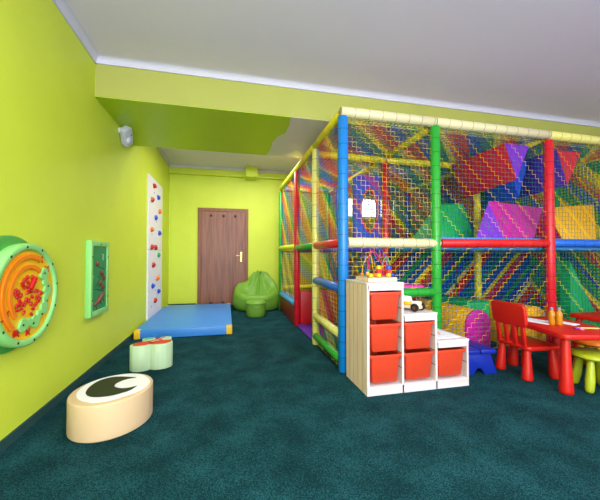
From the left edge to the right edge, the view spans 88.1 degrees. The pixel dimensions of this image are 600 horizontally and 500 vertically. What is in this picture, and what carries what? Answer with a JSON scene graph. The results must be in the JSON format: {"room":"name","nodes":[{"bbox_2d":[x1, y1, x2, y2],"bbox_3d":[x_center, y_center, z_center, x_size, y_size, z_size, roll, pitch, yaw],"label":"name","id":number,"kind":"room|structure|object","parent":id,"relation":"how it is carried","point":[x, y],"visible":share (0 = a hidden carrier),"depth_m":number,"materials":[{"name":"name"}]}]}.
{"room":"indoor children's playroom","nodes":[
{"label":"indoor children's playroom","id":0,"kind":"room"},
{"bbox_2d":[0,0,169,440],"bbox_3d":[-1.815,-0.414,1.980,0.150,3.110,10.070,0,-1,-13],"label":"wall","id":1,"kind":"structure","parent":0,"point":[68,179],"depth_m":2.42,"materials":[{"name":"paint"}]},
{"bbox_2d":[0,235,57,353],"bbox_3d":[-1.654,0.252,1.818,0.095,0.669,0.737,0,-1,-13],"label":"game","id":2,"kind":"object","parent":1,"relation":"attached to","point":[28,275],"visible":1,"depth_m":1.82,"materials":[{"name":"green plastic"}]},
{"bbox_2d":[52,0,99,63],"bbox_3d":[-1.259,-1.878,0.108,0.060,0.060,5.910,0,-1,-13],"label":"trim","id":3,"kind":"structure","parent":1,"relation":"attached to","point":[62,6],"depth_m":2.55,"materials":[{"name":"white paint"}]},
{"bbox_2d":[0,304,168,452],"bbox_3d":[-1.735,1.111,1.967,0.014,0.060,9.870,0,-1,-13],"label":"baseboard","id":4,"kind":"structure","parent":1,"relation":"attached to","point":[22,428],"depth_m":2.26,"materials":[{"name":"carpet"}]},
{"bbox_2d":[85,240,108,318],"bbox_3d":[-1.947,0.268,2.999,0.067,0.704,0.430,0,-1,-13],"label":"game","id":5,"kind":"object","parent":1,"relation":"attached to","point":[97,252],"visible":1,"depth_m":2.92,"materials":[{"name":"green plastic"}]},
{"bbox_2d":[118,125,132,146],"bbox_3d":[-2.063,-1.351,3.685,0.140,0.222,0.238,0,-1,-13],"label":"detector","id":6,"kind":"object","parent":1,"relation":"attached to","point":[125,132],"visible":1,"depth_m":3.65,"materials":[{"name":"white plastic"}]},
{"bbox_2d":[146,173,162,320],"bbox_3d":[-2.516,-0.036,5.440,0.075,2.350,1.060,0,-1,-13],"label":"panel","id":7,"kind":"object","parent":1,"relation":"attached to","point":[154,190],"visible":0.98,"depth_m":5.27,"materials":[{"name":"white painted panel"},{"name":"red plastic"},{"name":"blue plastic"}]},
{"bbox_2d":[156,147,170,165],"bbox_3d":[-2.545,-1.864,5.569,0.060,0.060,2.610,0,-1,-13],"label":"trim","id":8,"kind":"structure","parent":1,"relation":"attached to","point":[160,150],"depth_m":6.11,"materials":[{"name":"paint"}]},
{"bbox_2d":[95,96,290,154],"bbox_3d":[-1.176,-1.453,3.848,1.940,0.004,1.350,0,-1,-13],"label":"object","id":9,"kind":"structure","parent":1,"relation":"attached to","point":[153,124],"depth_m":3.65,"materials":[{"name":"paint"}]},
{"bbox_2d":[169,163,447,183],"bbox_3d":[0.972,-1.821,7.604,7.840,0.060,0.060,0,-1,-13],"label":"trim","id":10,"kind":"structure","parent":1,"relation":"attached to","point":[171,164],"depth_m":7.01,"materials":[{"name":"white paint"}]},
{"bbox_2d":[95,55,599,127],"bbox_3d":[1.857,-1.800,3.845,7.840,0.060,0.060,0,-1,-13],"label":"trim","id":11,"kind":"structure","parent":1,"relation":"attached to","point":[102,59],"depth_m":3.48,"materials":[{"name":"white paint"}]},
{"bbox_2d":[95,64,599,148],"bbox_3d":[1.695,-1.728,4.530,7.840,0.575,1.350,0,-1,-13],"label":"beam","id":12,"kind":"structure","parent":1,"relation":"attached to","point":[110,81],"depth_m":3.34,"materials":[{"name":"paint"}]},
{"bbox_2d":[0,305,599,499],"bbox_3d":[2.073,1.210,2.862,8.040,0.100,10.070,0,-1,-13],"label":"floor","id":13,"kind":"structure","parent":0,"point":[259,410],"depth_m":1.91,"materials":[{"name":"teal carpet"}]},
{"bbox_2d":[66,373,152,442],"bbox_3d":[-1.253,1.029,2.075,0.477,0.225,0.517,0,-1,-13],"label":"foam block","id":14,"kind":"object","parent":13,"relation":"on","point":[111,407],"visible":1,"depth_m":1.91,"materials":[{"name":"beige leather"}]},
{"bbox_2d":[129,336,172,371],"bbox_3d":[-1.480,1.039,3.135,0.379,0.250,0.362,0,-1,-13],"label":"foam block","id":15,"kind":"object","parent":13,"relation":"on","point":[153,353],"visible":1,"depth_m":3.00,"materials":[{"name":"green leather"}]},
{"bbox_2d":[134,303,231,339],"bbox_3d":[-1.829,1.150,5.300,1.276,0.123,2.186,0,-1,-13],"label":"floor mat","id":16,"kind":"object","parent":13,"relation":"on","point":[196,319],"visible":1,"depth_m":4.60,"materials":[{"name":"blue leather"}]},
{"bbox_2d":[233,270,278,310],"bbox_3d":[-0.914,0.840,6.570,1.000,0.795,1.000,0,-1,-13],"label":"bean bag","id":17,"kind":"object","parent":13,"relation":"on","point":[259,285],"visible":0.91,"depth_m":6.59,"materials":[{"name":"green leather"}]},
{"bbox_2d":[246,299,265,317],"bbox_3d":[-0.810,1.070,5.707,0.374,0.300,0.391,0,-1,-13],"label":"pouf","id":18,"kind":"object","parent":13,"relation":"on","point":[256,308],"visible":1,"depth_m":5.57,"materials":[{"name":"green leather"}]},
{"bbox_2d":[346,279,468,396],"bbox_3d":[0.934,0.713,2.759,0.944,0.890,0.448,0,-1,-13],"label":"storage shelf","id":19,"kind":"object","parent":13,"relation":"on","point":[357,292],"visible":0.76,"depth_m":2.57,"materials":[{"name":"white stained pine"},{"name":"pine"},{"name":"orange-red plastic"}]},
{"bbox_2d":[356,247,396,281],"bbox_3d":[0.652,0.120,2.676,0.263,0.291,0.255,0,-1,-13],"label":"bead maze","id":20,"kind":"object","parent":19,"relation":"on","point":[378,276],"visible":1,"depth_m":2.58,"materials":[{"name":"multicoloured wood"}]},
{"bbox_2d":[369,290,400,319],"bbox_3d":[0.642,0.453,2.680,0.286,0.222,0.418,0,-1,-13],"label":"storage bin","id":21,"kind":"object","parent":19,"relation":"in","point":[383,305],"visible":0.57,"depth_m":2.49,"materials":[{"name":"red plastic"}]},
{"bbox_2d":[369,319,401,351],"bbox_3d":[0.642,0.707,2.675,0.286,0.222,0.418,0,-1,-13],"label":"storage bin","id":22,"kind":"object","parent":19,"relation":"in","point":[383,334],"visible":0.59,"depth_m":2.49,"materials":[{"name":"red plastic"}]},
{"bbox_2d":[370,350,401,382],"bbox_3d":[0.642,0.953,2.669,0.286,0.222,0.418,0,-1,-13],"label":"storage bin","id":23,"kind":"object","parent":19,"relation":"in","point":[383,364],"visible":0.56,"depth_m":2.48,"materials":[{"name":"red plastic"}]},
{"bbox_2d":[404,295,424,311],"bbox_3d":[0.958,0.461,2.697,0.140,0.122,0.212,1,-2,-41],"label":"toy car","id":24,"kind":"object","parent":19,"relation":"on","point":[414,306],"visible":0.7,"depth_m":2.65,"materials":[{"name":"white plastic"}]},
{"bbox_2d":[404,320,433,348],"bbox_3d":[0.938,0.709,2.744,0.286,0.222,0.418,0,-1,-13],"label":"storage bin","id":25,"kind":"object","parent":19,"relation":"in","point":[417,334],"visible":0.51,"depth_m":2.55,"materials":[{"name":"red plastic"}]},
{"bbox_2d":[404,348,434,379],"bbox_3d":[0.938,0.955,2.739,0.286,0.222,0.418,0,-1,-13],"label":"storage bin","id":26,"kind":"object","parent":19,"relation":"in","point":[417,362],"visible":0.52,"depth_m":2.55,"materials":[{"name":"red plastic"}]},
{"bbox_2d":[437,329,459,338],"bbox_3d":[1.235,0.758,2.834,0.240,0.006,0.340,0,-1,-16],"label":"drawing sheet","id":27,"kind":"object","parent":19,"relation":"on","point":[440,334],"visible":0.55,"depth_m":2.74,"materials":[{"name":"paper"}]},
{"bbox_2d":[437,347,465,375],"bbox_3d":[1.233,0.956,2.808,0.286,0.222,0.418,0,-1,-13],"label":"storage bin","id":28,"kind":"object","parent":19,"relation":"in","point":[449,360],"visible":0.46,"depth_m":2.62,"materials":[{"name":"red plastic"}]},
{"bbox_2d":[279,106,599,373],"bbox_3d":[1.962,-0.067,5.154,4.111,2.550,3.630,0,-1,-13],"label":"indoor playground structure","id":29,"kind":"object","parent":13,"relation":"on","point":[319,312],"visible":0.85,"depth_m":3.67,"materials":[{"name":"multicoloured plastic"}]},
{"bbox_2d":[412,204,473,238],"bbox_3d":[1.865,-0.368,4.095,0.604,0.480,0.491,0,-1,-13],"label":"wedge","id":30,"kind":"object","parent":29,"relation":"on","point":[452,208],"visible":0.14,"depth_m":3.98,"materials":[{"name":"green plastic"}]},
{"bbox_2d":[452,144,527,197],"bbox_3d":[2.434,-0.985,4.036,0.352,0.482,0.868,0,-1,-13],"label":"wedge","id":31,"kind":"object","parent":29,"relation":"hanging from","point":[485,172],"visible":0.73,"depth_m":3.88,"materials":[{"name":"red leather"}]},
{"bbox_2d":[483,161,527,203],"bbox_3d":[2.817,-0.923,4.331,0.332,0.513,0.508,0,-1,-13],"label":"wedge","id":32,"kind":"object","parent":29,"relation":"hanging from","point":[494,196],"visible":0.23,"depth_m":4.18,"materials":[{"name":"blue leather"}]},
{"bbox_2d":[476,201,541,237],"bbox_3d":[2.597,-0.350,3.762,1.230,0.429,0.322,1,-1,-36],"label":"wedge","id":33,"kind":"object","parent":29,"relation":"on","point":[524,217],"visible":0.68,"depth_m":3.68,"materials":[{"name":"leather"}]},
{"bbox_2d":[519,150,580,197],"bbox_3d":[3.239,-0.980,4.241,0.392,0.483,0.838,0,-1,-13],"label":"wedge","id":34,"kind":"object","parent":29,"relation":"hanging from","point":[538,186],"visible":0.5,"depth_m":4.01,"materials":[{"name":"leather"}]},
{"bbox_2d":[535,205,595,238],"bbox_3d":[3.587,-0.376,4.167,0.895,0.498,0.541,0,-1,-13],"label":"wedge","id":35,"kind":"object","parent":29,"relation":"on","point":[583,232],"visible":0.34,"depth_m":4.01,"materials":[{"name":"yellow plastic"}]},
{"bbox_2d":[414,298,490,346],"bbox_3d":[1.873,0.932,3.982,0.330,0.502,1.070,0,-1,-13],"label":"block","id":36,"kind":"object","parent":13,"relation":"on","point":[476,335],"visible":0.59,"depth_m":3.49,"materials":[{"name":"leather"}]},
{"bbox_2d":[429,294,489,316],"bbox_3d":[2.207,0.931,4.354,0.340,0.520,0.800,0,-1,-13],"label":"cube","id":37,"kind":"object","parent":13,"relation":"on","point":[453,299],"visible":0.3,"depth_m":4.06,"materials":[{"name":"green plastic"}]},
{"bbox_2d":[468,340,496,375],"bbox_3d":[1.641,1.044,3.021,0.380,0.238,0.340,0,-1,-9],"label":"step stool","id":38,"kind":"object","parent":13,"relation":"on","point":[480,357],"visible":0.46,"depth_m":2.88,"materials":[{"name":"blue plastic"}]},
{"bbox_2d":[477,298,545,349],"bbox_3d":[2.688,0.929,4.056,0.380,0.512,0.800,0,-1,-13],"label":"block","id":39,"kind":"object","parent":13,"relation":"on","point":[530,308],"visible":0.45,"depth_m":3.69,"materials":[{"name":"yellow leather"}]},
{"bbox_2d":[491,300,558,381],"bbox_3d":[2.128,0.826,2.933,0.403,0.677,0.390,0,-1,-9],"label":"chair","id":40,"kind":"object","parent":13,"relation":"on","point":[513,314],"visible":0.99,"depth_m":2.83,"materials":[{"name":"red plastic"}]},
{"bbox_2d":[507,317,599,395],"bbox_3d":[2.372,0.921,2.821,0.550,0.482,0.770,0,-1,2],"label":"table","id":41,"kind":"object","parent":13,"relation":"on","point":[561,335],"visible":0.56,"depth_m":2.53,"materials":[{"name":"red plastic"}]},
{"bbox_2d":[527,318,555,324],"bbox_3d":[2.277,0.680,2.970,0.190,0.004,0.240,1,-1,-30],"label":"paper sheet","id":42,"kind":"object","parent":41,"relation":"on","point":[529,319],"visible":0.57,"depth_m":2.94,"materials":[{"name":"white paper"}]},
{"bbox_2d":[548,307,555,324],"bbox_3d":[2.297,0.601,2.830,0.054,0.157,0.054,1,-1,-30],"label":"juice bottle","id":43,"kind":"object","parent":41,"relation":"on","point":[551,314],"visible":1,"depth_m":2.81,"materials":[{"name":"orange plastic"}]},
{"bbox_2d":[555,307,562,324],"bbox_3d":[2.354,0.600,2.817,0.054,0.157,0.054,1,-2,-42],"label":"juice bottle","id":44,"kind":"object","parent":41,"relation":"on","point":[559,315],"visible":1,"depth_m":2.80,"materials":[{"name":"orange plastic"}]},
{"bbox_2d":[563,322,579,325],"bbox_3d":[2.474,0.678,2.864,0.100,0.004,0.140,1,-1,-25],"label":"paper sheet","id":45,"kind":"object","parent":41,"relation":"on","point":[567,323],"visible":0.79,"depth_m":2.85,"materials":[{"name":"white paper"}]},
{"bbox_2d":[560,261,599,340],"bbox_3d":[3.839,0.668,4.189,0.640,1.040,0.120,0,-1,-13],"label":"ramp","id":46,"kind":"object","parent":13,"relation":"on","point":[576,295],"visible":0.5,"depth_m":4.09,"materials":[{"name":"green plastic"}]},
{"bbox_2d":[570,312,599,357],"bbox_3d":[3.286,0.926,3.087,0.550,0.482,0.770,0,-1,-10],"label":"table","id":47,"kind":"object","parent":13,"relation":"on","point":[580,316],"visible":0.59,"depth_m":3.31,"materials":[{"name":"red plastic"}]},
{"bbox_2d":[571,347,599,393],"bbox_3d":[2.455,1.004,2.576,0.324,0.307,0.324,0,-1,14],"label":"stool","id":48,"kind":"object","parent":13,"relation":"on","point":[592,355],"visible":0.92,"depth_m":2.56,"materials":[{"name":"yellow plastic"}]},
{"bbox_2d":[573,340,599,365],"bbox_3d":[2.828,1.012,2.978,0.324,0.307,0.324,1,-1,-23],"label":"stool","id":49,"kind":"object","parent":13,"relation":"on","point":[581,343],"visible":0.34,"depth_m":2.93,"materials":[{"name":"orange plastic"}]},
{"bbox_2d":[162,148,454,180],"bbox_3d":[1.253,-1.976,6.415,8.040,0.200,2.910,0,-1,-13],"label":"ceiling","id":50,"kind":"structure","parent":0,"point":[176,156],"depth_m":6.56,"materials":[{"name":"paint"}]},
{"bbox_2d":[168,174,471,304],"bbox_3d":[0.919,-0.292,7.796,8.040,3.110,0.200,0,-1,-13],"label":"wall","id":51,"kind":"structure","parent":0,"point":[187,193],"depth_m":7.19,"materials":[{"name":"paint"}]},
{"bbox_2d":[169,303,195,304],"bbox_3d":[-2.590,1.213,6.828,0.580,0.060,0.014,0,-1,-13],"label":"baseboard","id":52,"kind":"structure","parent":51,"relation":"attached to","point":[188,303],"depth_m":6.84,"materials":[{"name":"carpet"}]},
{"bbox_2d":[197,207,247,303],"bbox_3d":[-1.734,0.149,7.012,1.110,2.195,0.092,0,-1,-13],"label":"door","id":53,"kind":"structure","parent":51,"relation":"in","point":[222,232],"depth_m":7.02,"materials":[{"name":"brown wood"}]},
{"bbox_2d":[245,166,257,178],"bbox_3d":[-1.100,-1.748,7.022,0.260,0.230,0.240,0,-1,-13],"label":"trim","id":54,"kind":"structure","parent":51,"relation":"attached to","point":[251,172],"depth_m":6.91,"materials":[{"name":"paint"}]},
{"bbox_2d":[169,167,452,187],"bbox_3d":[0.954,-1.754,7.681,7.840,0.190,0.100,0,-1,-13],"label":"trim","id":55,"kind":"structure","parent":51,"relation":"attached to","point":[172,170],"depth_m":7.03,"materials":[{"name":"paint"}]},
{"bbox_2d":[348,197,394,218],"bbox_3d":[1.768,-1.078,8.002,1.500,0.550,0.060,0,-1,-13],"label":"window","id":56,"kind":"structure","parent":51,"relation":"in","point":[351,198],"depth_m":7.99,"materials":[{"name":"white glass"}]},
{"bbox_2d":[66,0,599,120],"bbox_3d":[2.516,-2.038,1.051,8.040,0.300,6.210,0,-1,-13],"label":"ceiling","id":57,"kind":"structure","parent":0,"point":[537,56],"depth_m":2.74,"materials":[{"name":"paint"}]},
{"bbox_2d":[471,172,599,311],"bbox_3d":[5.343,-0.320,6.439,0.150,3.110,4.670,0,-1,-13],"label":"wall","id":58,"kind":"structure","parent":0,"point":[599,172],"depth_m":5.97,"materials":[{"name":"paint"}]},
{"bbox_2d":[267,117,599,177],"bbox_3d":[2.576,-1.435,4.732,6.030,0.003,1.350,0,-1,-13],"label":"ceiling","id":59,"kind":"structure","parent":58,"relation":"attached to","point":[301,133],"depth_m":4.17,"materials":[{"name":"white paint"}]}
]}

